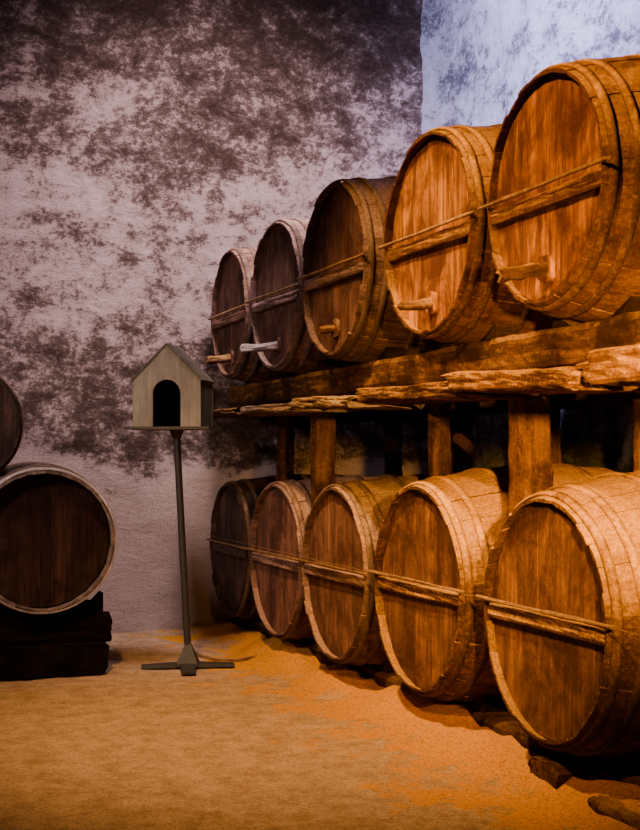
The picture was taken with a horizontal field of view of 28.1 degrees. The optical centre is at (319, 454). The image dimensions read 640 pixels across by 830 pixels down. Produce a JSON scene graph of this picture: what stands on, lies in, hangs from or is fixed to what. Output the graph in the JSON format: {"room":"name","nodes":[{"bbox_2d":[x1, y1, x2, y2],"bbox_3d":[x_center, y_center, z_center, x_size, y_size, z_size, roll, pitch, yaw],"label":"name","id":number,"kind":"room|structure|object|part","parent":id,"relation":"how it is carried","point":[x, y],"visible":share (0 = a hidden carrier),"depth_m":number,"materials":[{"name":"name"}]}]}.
{"room":"wine cellar","nodes":[
{"label":"wine cellar","id":0,"kind":"room"},
{"bbox_2d":[0,0,423,632],"bbox_3d":[-2.179,-1.420,9.693,6.552,5.600,0.154,0,0,-19],"label":"wall","id":1,"kind":"structure","parent":0,"point":[143,143],"depth_m":10.02,"materials":[{"name":"paint"}]},
{"bbox_2d":[0,620,639,829],"bbox_3d":[-0.175,1.307,4.115,6.550,0.163,11.860,0,0,-20],"label":"floor","id":2,"kind":"structure","parent":0,"point":[158,789],"depth_m":5.87,"materials":[{"name":"sand"}]},
{"bbox_2d":[0,591,112,679],"bbox_3d":[-2.381,1.127,8.084,1.999,0.524,0.885,0,0,-20],"label":"cradle","id":3,"kind":"object","parent":2,"relation":"on","point":[71,642],"visible":0.87,"depth_m":7.91,"materials":[{"name":"brown wood"}]},
{"bbox_3d":[-2.481,1.086,8.398,1.971,0.204,0.176,0,0,-20],"label":"rail","id":4,"kind":"part","parent":3,"relation":"part of","materials":[{"name":"brown wood"}]},
{"bbox_3d":[-2.255,1.086,7.779,1.969,0.205,0.175,0,0,-20],"label":"rail","id":5,"kind":"part","parent":3,"relation":"part of","materials":[{"name":"brown wood"}]},
{"bbox_2d":[0,462,116,614],"bbox_3d":[-1.855,0.526,8.272,0.965,0.965,1.011,0,0,-20],"label":"barrel","id":6,"kind":"object","parent":3,"relation":"on","point":[58,533],"visible":0.99,"depth_m":7.92,"materials":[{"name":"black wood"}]},
{"bbox_2d":[0,376,23,471],"bbox_3d":[-2.316,-0.190,8.107,0.796,0.796,0.911,0,0,-20],"label":"barrel","id":7,"kind":"object","parent":6,"relation":"on","point":[11,415],"visible":1,"depth_m":7.82,"materials":[{"name":"brown wood"}]},
{"bbox_2d":[141,430,234,674],"bbox_3d":[-0.855,0.602,8.270,0.488,1.536,0.488,0,0,38],"label":"pedestal stand","id":8,"kind":"object","parent":2,"relation":"on","point":[188,661],"visible":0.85,"depth_m":8.25,"materials":[{"name":"paint"}]},
{"bbox_2d":[124,343,221,429],"bbox_3d":[-0.950,-0.437,8.270,0.560,0.548,0.340,0,0,9],"label":"birdhouse","id":9,"kind":"object","parent":8,"relation":"on","point":[171,391],"visible":1,"depth_m":8.13,"materials":[{"name":"paint"}]},
{"bbox_3d":[-1.064,-0.590,8.288,0.239,0.242,0.332,0,0,9],"label":"roof panel","id":10,"kind":"part","parent":9,"relation":"part of","materials":[{"name":"paint"}]},
{"bbox_3d":[-0.974,-0.440,8.120,0.444,0.517,0.016,0,0,9],"label":"panel","id":11,"kind":"part","parent":9,"relation":"part of","materials":[{"name":"paint"}]},
{"bbox_2d":[124,426,221,429],"bbox_3d":[-0.950,-0.172,8.270,0.560,0.018,0.340,0,0,9],"label":"tray","id":12,"kind":"object","parent":9,"relation":"attached to","point":[134,427],"depth_m":8.12,"materials":[{"name":"paint"}]},
{"bbox_3d":[-0.926,-0.440,8.420,0.444,0.517,0.016,0,0,9],"label":"panel","id":13,"kind":"part","parent":9,"relation":"part of","materials":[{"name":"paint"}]},
{"bbox_3d":[-0.836,-0.590,8.252,0.239,0.242,0.332,0,0,9],"label":"roof panel","id":14,"kind":"part","parent":9,"relation":"part of","materials":[{"name":"paint"}]},
{"bbox_3d":[-0.739,-0.327,8.236,0.016,0.292,0.287,0,0,9],"label":"panel","id":15,"kind":"part","parent":9,"relation":"part of","materials":[{"name":"paint"}]},
{"bbox_2d":[196,652,256,661],"bbox_3d":[-0.469,1.362,8.638,0.754,0.017,0.330,0,0,-5],"label":"hose","id":16,"kind":"object","parent":2,"relation":"on","point":[197,653],"visible":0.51,"depth_m":8.52,"materials":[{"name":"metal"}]},
{"bbox_2d":[0,636,589,829],"bbox_3d":[-0.411,1.340,5.598,2.320,0.110,8.198,0,0,-20],"label":"gravel","id":17,"kind":"object","parent":2,"relation":"on","point":[315,673],"visible":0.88,"depth_m":6.01,"materials":[{"name":"gravel"}]},
{"bbox_2d":[231,617,639,786],"bbox_3d":[0.451,1.302,7.150,0.190,0.165,6.371,0,0,-20],"label":"rail","id":18,"kind":"object","parent":2,"relation":"on","point":[502,723],"visible":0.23,"depth_m":5.99,"materials":[{"name":"brown wood"}]},
{"bbox_2d":[206,474,362,618],"bbox_3d":[-0.039,0.696,9.701,1.425,1.112,1.113,0,0,-20],"label":"barrel","id":19,"kind":"object","parent":18,"relation":"on","point":[234,506],"visible":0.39,"depth_m":9.42,"materials":[{"name":"brown wood"}]},
{"bbox_3d":[-0.699,0.657,9.463,0.021,0.021,1.071,0,0,-20],"label":"tie rod","id":20,"kind":"part","parent":19,"relation":"part of","materials":[{"name":"wood"}]},
{"bbox_2d":[245,475,396,639],"bbox_3d":[0.336,0.691,8.656,1.424,1.114,1.115,0,0,-21],"label":"barrel","id":21,"kind":"object","parent":18,"relation":"on","point":[282,509],"visible":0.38,"depth_m":8.37,"materials":[{"name":"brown wood"}]},
{"bbox_3d":[-0.318,0.651,8.400,0.019,0.023,1.106,0,0,-21],"label":"tie rod","id":22,"kind":"part","parent":21,"relation":"part of","materials":[{"name":"wood"}]},
{"bbox_2d":[276,416,294,480],"bbox_3d":[-0.248,0.079,9.030,0.135,0.740,0.136,0,0,-20],"label":"post","id":23,"kind":"object","parent":21,"relation":"on","point":[285,424],"visible":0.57,"depth_m":8.98,"materials":[{"name":"brown wood"}]},
{"bbox_2d":[213,407,274,418],"bbox_3d":[-0.522,-0.294,9.068,0.475,0.067,1.099,0,0,-19],"label":"plank","id":24,"kind":"object","parent":23,"relation":"on","point":[231,413],"visible":0.48,"depth_m":8.93,"materials":[{"name":"brown wood"}]},
{"bbox_2d":[297,474,427,664],"bbox_3d":[0.713,0.682,7.611,1.425,1.143,1.143,0,0,-21],"label":"barrel","id":25,"kind":"object","parent":18,"relation":"on","point":[343,523],"visible":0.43,"depth_m":7.30,"materials":[{"name":"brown wood"}]},
{"bbox_2d":[310,413,335,507],"bbox_3d":[0.018,0.068,7.941,0.170,0.698,0.156,0,0,21],"label":"post","id":26,"kind":"object","parent":25,"relation":"on","point":[322,425],"visible":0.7,"depth_m":7.88,"materials":[{"name":"brown wood"}]},
{"bbox_2d":[239,403,358,415],"bbox_3d":[-0.152,-0.286,8.100,0.476,0.070,1.111,0,1,-21],"label":"plank","id":27,"kind":"object","parent":26,"relation":"on","point":[281,409],"visible":0.73,"depth_m":7.85,"materials":[{"name":"brown wood"}]},
{"bbox_3d":[0.056,0.642,7.361,0.020,0.021,1.100,0,0,-21],"label":"tie rod","id":28,"kind":"part","parent":25,"relation":"part of","materials":[{"name":"wood"}]},
{"bbox_2d":[450,414,473,473],"bbox_3d":[0.909,0.074,8.269,0.159,0.689,0.157,0,0,-20],"label":"post","id":29,"kind":"object","parent":25,"relation":"on","point":[461,426],"visible":0.42,"depth_m":8.21,"materials":[{"name":"brown wood"}]},
{"bbox_2d":[377,660,394,672],"bbox_3d":[0.408,1.188,7.268,0.120,0.075,0.160,0,0,-20],"label":"wedge","id":30,"kind":"object","parent":18,"relation":"on","point":[386,667],"visible":0.46,"depth_m":7.18,"materials":[{"name":"brown wood"}]},
{"bbox_2d":[527,754,587,789],"bbox_3d":[0.964,1.304,5.186,0.157,0.156,0.241,0,0,-20],"label":"support block","id":31,"kind":"object","parent":2,"relation":"on","point":[556,769],"visible":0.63,"depth_m":5.11,"materials":[{"name":"brown wood"}]},
{"bbox_2d":[587,794,639,829],"bbox_3d":[1.218,1.335,4.395,0.111,0.100,0.968,0,0,-20],"label":"board","id":32,"kind":"object","parent":2,"relation":"on","point":[602,805],"visible":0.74,"depth_m":4.69,"materials":[{"name":"brown wood"}]},
{"bbox_3d":[1.231,1.302,7.432,0.190,0.166,6.379,0,0,-20],"label":"rail","id":33,"kind":"object","parent":2,"relation":"on","visible":0},
{"bbox_2d":[368,464,615,702],"bbox_3d":[1.111,0.654,6.504,1.426,1.222,1.222,0,0,-20],"label":"barrel","id":34,"kind":"object","parent":33,"relation":"on","point":[436,531],"visible":0.55,"depth_m":6.14,"materials":[{"name":"orange wood"}]},
{"bbox_3d":[0.452,0.615,6.259,0.019,0.020,1.108,0,0,-20],"label":"tie rod","id":35,"kind":"part","parent":34,"relation":"part of","materials":[{"name":"wood"}]},
{"bbox_2d":[207,534,639,635],"bbox_3d":[0.176,0.618,6.973,0.010,0.010,6.200,0,0,-20],"label":"cord","id":36,"kind":"object","parent":34,"relation":"attached to","point":[207,534],"visible":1,"depth_m":5.68,"materials":[{"name":"rope"}]},
{"bbox_2d":[427,402,451,477],"bbox_3d":[0.646,-0.002,6.983,0.131,0.744,0.133,0,0,-20],"label":"post","id":37,"kind":"object","parent":34,"relation":"on","point":[439,437],"visible":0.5,"depth_m":6.94,"materials":[{"name":"brown wood"}]},
{"bbox_2d":[550,408,561,463],"bbox_3d":[1.291,0.051,7.213,0.148,0.641,0.137,0,0,-20],"label":"post","id":38,"kind":"object","parent":34,"relation":"on","point":[555,413],"visible":0.18,"depth_m":7.16,"materials":[{"name":"brown wood"}]},
{"bbox_2d":[476,470,639,759],"bbox_3d":[1.532,0.660,5.334,1.424,1.220,1.220,0,0,-20],"label":"barrel","id":39,"kind":"object","parent":33,"relation":"on","point":[571,550],"visible":0.98,"depth_m":4.97,"materials":[{"name":"orange wood"}]},
{"bbox_2d":[506,394,553,516],"bbox_3d":[0.950,-0.004,5.787,0.208,0.732,0.200,0,0,-20],"label":"post","id":40,"kind":"object","parent":39,"relation":"on","point":[530,467],"visible":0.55,"depth_m":5.70,"materials":[{"name":"brown wood"}]},
{"bbox_2d":[228,311,639,407],"bbox_3d":[0.517,-0.452,6.964,0.269,0.191,6.766,0,0,-20],"label":"beam","id":41,"kind":"structure","parent":40,"relation":"on","point":[562,346],"depth_m":6.19,"materials":[{"name":"brown wood"}]},
{"bbox_2d":[206,247,290,381],"bbox_3d":[-0.102,-1.044,9.657,1.575,1.073,1.073,0,0,-20],"label":"barrel","id":42,"kind":"object","parent":41,"relation":"on","point":[231,327],"visible":0.3,"depth_m":9.40,"materials":[{"name":"brown wood"}]},
{"bbox_2d":[206,350,234,364],"bbox_3d":[-0.733,-0.720,9.438,0.219,0.111,0.136,0,0,0],"label":"tap","id":43,"kind":"object","parent":42,"relation":"on","point":[230,357],"depth_m":9.41,"materials":[{"name":"brown wood"}]},
{"bbox_3d":[-0.693,-1.053,9.444,0.019,0.023,1.032,0,0,-20],"label":"tie rod","id":44,"kind":"part","parent":42,"relation":"part of","materials":[{"name":"wood"}]},
{"bbox_2d":[240,218,347,373],"bbox_3d":[0.237,-1.052,8.622,1.638,1.083,1.084,0,0,-21],"label":"barrel","id":45,"kind":"object","parent":41,"relation":"on","point":[283,342],"visible":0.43,"depth_m":8.35,"materials":[{"name":"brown wood"}]},
{"bbox_2d":[240,337,281,353],"bbox_3d":[-0.385,-0.717,8.378,0.280,0.112,0.166,0,0,0],"label":"tap","id":46,"kind":"object","parent":45,"relation":"on","point":[276,345],"depth_m":8.36,"materials":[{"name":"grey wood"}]},
{"bbox_3d":[-0.319,-1.061,8.403,0.022,0.021,1.061,0,0,-21],"label":"tie rod","id":47,"kind":"part","parent":45,"relation":"part of","materials":[{"name":"wood"}]},
{"bbox_2d":[288,395,425,410],"bbox_3d":[0.189,-0.289,7.074,0.480,0.082,1.131,0,2,-17],"label":"plank","id":48,"kind":"object","parent":41,"relation":"attached to","point":[347,402],"visible":0.78,"depth_m":6.68,"materials":[{"name":"brown wood"}]},
{"bbox_2d":[296,176,440,362],"bbox_3d":[0.679,-1.074,7.610,1.490,1.133,1.134,0,0,-21],"label":"barrel","id":49,"kind":"object","parent":41,"relation":"on","point":[350,314],"visible":0.44,"depth_m":7.23,"materials":[{"name":"brown wood"}]},
{"bbox_2d":[318,319,340,337],"bbox_3d":[0.058,-0.731,7.375,0.146,0.114,0.102,0,0,0],"label":"tap","id":50,"kind":"object","parent":49,"relation":"on","point":[335,329],"depth_m":7.34,"materials":[{"name":"brown wood"}]},
{"bbox_3d":[0.053,-1.083,7.369,0.021,0.020,1.091,0,0,-21],"label":"tie rod","id":51,"kind":"part","parent":49,"relation":"part of","materials":[{"name":"wood"}]},
{"bbox_2d":[377,347,405,360],"bbox_3d":[0.404,-0.573,7.278,0.120,0.075,0.160,0,0,-20],"label":"wedge","id":52,"kind":"object","parent":41,"relation":"on","point":[389,352],"visible":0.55,"depth_m":7.20,"materials":[{"name":"brown wood"}]},
{"bbox_2d":[441,342,460,347],"bbox_3d":[0.699,-0.573,6.459,0.120,0.075,0.160,0,0,-20],"label":"wedge","id":53,"kind":"object","parent":41,"relation":"on","point":[443,345],"visible":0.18,"depth_m":6.43,"materials":[{"name":"brown wood"}]},
{"bbox_2d":[378,124,551,344],"bbox_3d":[1.089,-1.065,6.364,1.561,1.119,1.120,0,0,-21],"label":"barrel","id":54,"kind":"object","parent":41,"relation":"on","point":[442,278],"visible":0.56,"depth_m":6.03,"materials":[{"name":"orange wood"}]},
{"bbox_2d":[396,291,438,314],"bbox_3d":[0.464,-0.732,6.111,0.205,0.111,0.134,0,0,0],"label":"tap","id":55,"kind":"object","parent":54,"relation":"on","point":[430,304],"depth_m":6.09,"materials":[{"name":"orange wood"}]},
{"bbox_3d":[0.496,-1.075,6.136,0.019,0.021,1.065,0,0,-21],"label":"tie rod","id":56,"kind":"part","parent":54,"relation":"part of","materials":[{"name":"wood"}]},
{"bbox_2d":[481,324,517,341],"bbox_3d":[0.848,-0.573,6.045,0.120,0.075,0.160,0,0,-20],"label":"wedge","id":57,"kind":"object","parent":41,"relation":"on","point":[499,330],"visible":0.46,"depth_m":5.97,"materials":[{"name":"brown wood"}]},
{"bbox_2d":[441,366,639,393],"bbox_3d":[0.922,-0.289,5.002,0.474,0.134,1.242,0,0,-18],"label":"plank","id":58,"kind":"object","parent":41,"relation":"attached to","point":[566,379],"visible":0.83,"depth_m":4.81,"materials":[{"name":"brown wood"}]},
{"bbox_2d":[477,54,639,322],"bbox_3d":[1.449,-1.065,5.305,1.598,1.140,1.141,0,0,-20],"label":"barrel","id":59,"kind":"object","parent":41,"relation":"on","point":[563,206],"visible":0.98,"depth_m":4.96,"materials":[{"name":"orange wood"}]},
{"bbox_2d":[496,255,555,282],"bbox_3d":[0.814,-0.738,5.083,0.242,0.121,0.147,0,0,0],"label":"tap","id":60,"kind":"object","parent":59,"relation":"on","point":[544,270],"depth_m":5.06,"materials":[{"name":"orange wood"}]},
{"bbox_3d":[0.870,-1.075,5.098,0.022,0.021,1.029,0,0,-20],"label":"tie rod","id":61,"kind":"part","parent":59,"relation":"part of","materials":[{"name":"wood"}]},
{"bbox_2d":[552,317,582,328],"bbox_3d":[1.077,-0.573,5.405,0.120,0.075,0.160,0,0,-20],"label":"wedge","id":62,"kind":"object","parent":41,"relation":"on","point":[556,322],"visible":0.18,"depth_m":5.39,"materials":[{"name":"brown wood"}]},
{"bbox_2d":[575,343,639,387],"bbox_3d":[1.324,-0.296,3.833,0.474,0.141,1.356,0,0,-21],"label":"plank","id":63,"kind":"object","parent":41,"relation":"attached to","point":[611,366],"visible":1,"depth_m":4.17,"materials":[{"name":"brown wood"}]},
{"bbox_2d":[612,296,639,316],"bbox_3d":[1.226,-0.573,4.991,0.120,0.075,0.160,0,0,-20],"label":"wedge","id":64,"kind":"object","parent":41,"relation":"on","point":[633,304],"visible":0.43,"depth_m":4.91,"materials":[{"name":"brown wood"}]},
{"bbox_2d":[355,381,543,404],"bbox_3d":[0.582,-0.295,6.083,0.478,0.096,1.151,0,1,-22],"label":"plank","id":65,"kind":"object","parent":40,"relation":"on","point":[430,392],"visible":0.76,"depth_m":5.85,"materials":[{"name":"brown wood"}]},
{"bbox_3d":[1.299,-0.453,7.242,0.234,0.180,6.770,0,0,-20],"label":"beam","id":66,"kind":"structure","parent":40,"relation":"on","visible":0},
{"bbox_2d":[475,392,639,410],"bbox_3d":[1.438,-0.316,6.737,0.447,0.117,1.920,0,0,-20],"label":"plank","id":67,"kind":"object","parent":66,"relation":"attached to","point":[561,401],"visible":0.37,"depth_m":6.57,"materials":[{"name":"brown wood"}]},
{"bbox_3d":[0.869,0.620,5.098,0.018,0.021,1.080,0,0,-20],"label":"tie rod","id":68,"kind":"part","parent":39,"relation":"part of","materials":[{"name":"wood"}]},
{"bbox_2d":[633,398,639,471],"bbox_3d":[1.535,0.046,5.995,0.132,0.627,0.133,0,0,19],"label":"post","id":69,"kind":"object","parent":39,"relation":"on","point":[636,402],"visible":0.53,"depth_m":5.97,"materials":[{"name":"brown wood"}]},
{"bbox_2d":[420,0,639,474],"bbox_3d":[2.861,-1.420,5.207,0.152,5.600,11.860,0,0,-20],"label":"wall","id":70,"kind":"structure","parent":0,"point":[478,56],"depth_m":9.42,"materials":[{"name":"paint"}]}
]}

